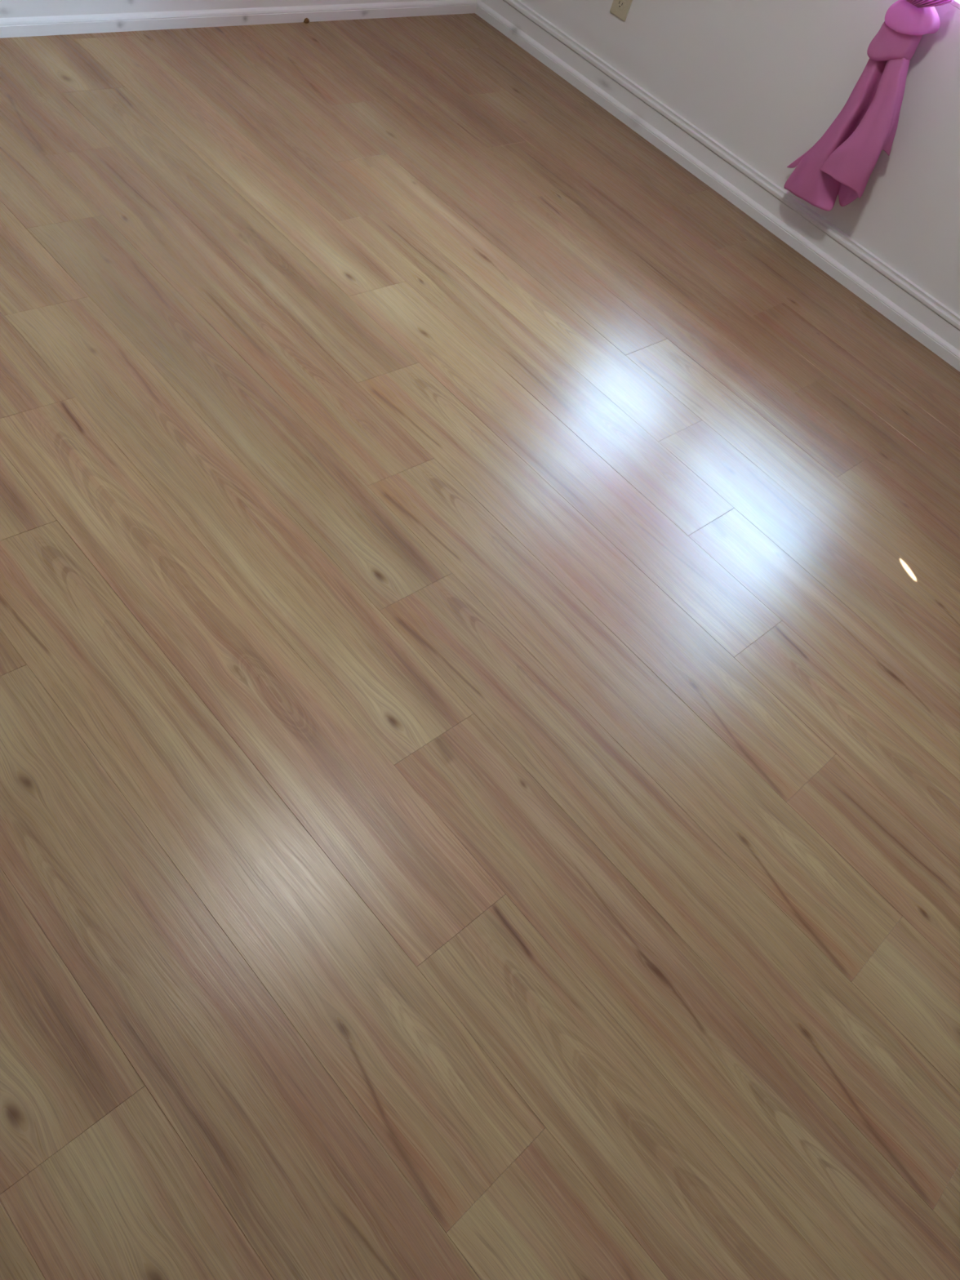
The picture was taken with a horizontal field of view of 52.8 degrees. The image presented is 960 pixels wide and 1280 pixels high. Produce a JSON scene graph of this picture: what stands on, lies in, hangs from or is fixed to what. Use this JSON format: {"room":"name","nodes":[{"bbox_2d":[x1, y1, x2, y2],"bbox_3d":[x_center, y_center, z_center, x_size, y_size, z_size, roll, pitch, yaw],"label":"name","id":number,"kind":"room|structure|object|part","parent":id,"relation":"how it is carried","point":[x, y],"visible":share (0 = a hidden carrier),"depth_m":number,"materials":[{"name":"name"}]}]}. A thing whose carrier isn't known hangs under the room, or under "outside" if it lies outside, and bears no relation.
{"room":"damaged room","nodes":[
{"label":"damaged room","id":0,"kind":"room"},
{"bbox_2d":[0,13,959,1279],"bbox_3d":[-0.144,-0.411,2.131,3.643,0.100,3.556,-30,68,-35],"label":"floor","id":1,"kind":"structure","parent":0,"point":[479,598],"depth_m":1.71,"materials":[{"name":"brown laminate"}]},
{"bbox_2d":[303,17,309,23],"bbox_3d":[-0.575,-2.059,3.209,0.024,0.015,0.013,-30,68,-35],"label":"lump","id":2,"kind":"object","parent":1,"relation":"on","point":[306,20],"visible":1,"depth_m":3.21,"materials":[{"name":"brown"}]},
{"bbox_2d":[520,0,959,315],"bbox_3d":[1.524,-1.950,2.258,0.120,2.650,3.556,-30,68,-35],"label":"wall","id":3,"kind":"structure","parent":0,"point":[765,80],"depth_m":2.99,"materials":[{"name":"paint"}]},
{"bbox_2d":[609,0,632,21],"bbox_3d":[0.484,-2.166,3.258,0.010,0.119,0.073,-30,68,-35],"label":"wall outlet","id":4,"kind":"object","parent":3,"relation":"attached to","point":[620,8],"visible":1,"depth_m":3.28,"materials":[{"name":"beige plastic"}]},
{"bbox_2d":[616,0,625,9],"bbox_3d":[0.477,-2.153,3.271,0.003,0.026,0.036,-30,68,-35],"label":"receptacle","id":5,"kind":"object","parent":4,"relation":"attached to","point":[620,4],"depth_m":3.27,"materials":[{"name":"grey plastic"}]},
{"bbox_2d":[475,0,959,371],"bbox_3d":[1.158,-1.223,3.094,0.026,0.121,3.556,-30,68,-35],"label":"baseboard","id":6,"kind":"structure","parent":3,"relation":"attached to","point":[927,320],"depth_m":3.23,"materials":[{"name":"paint"}]},
{"bbox_2d":[950,0,959,8],"bbox_3d":[1.471,-2.123,2.191,0.109,1.230,1.260,-30,68,-35],"label":"window","id":7,"kind":"structure","parent":3,"relation":"in","point":[956,3],"depth_m":2.61,"materials":[{"name":"white plastic"}]},
{"bbox_3d":[-1.009,-2.437,1.740,3.883,2.650,0.120,-30,68,-35],"label":"wall","id":8,"kind":"structure","parent":0,"visible":0},
{"bbox_2d":[0,0,476,38],"bbox_3d":[-1.284,-1.684,2.588,3.617,0.121,0.026,-30,68,-35],"label":"baseboard","id":9,"kind":"structure","parent":8,"relation":"attached to","point":[18,18],"depth_m":2.92,"materials":[{"name":"paint"}]},
{"bbox_3d":[1.599,-2.499,1.597,0.089,0.036,1.556,-30,68,-35],"label":"curtain rod","id":10,"kind":"object","parent":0,"visible":0},
{"bbox_2d":[783,0,953,210],"bbox_3d":[1.311,-1.905,2.304,0.143,1.898,1.055,-30,68,-35],"label":"curtain","id":11,"kind":"object","parent":10,"relation":"hanging from","point":[842,162],"visible":1,"depth_m":2.78,"materials":[{"name":"fabric"}]},
{"bbox_3d":[1.397,-2.081,2.095,0.080,1.327,1.056,-30,68,-35],"label":"gathered panel","id":12,"kind":"part","parent":11,"relation":"part of","materials":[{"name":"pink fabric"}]}
]}

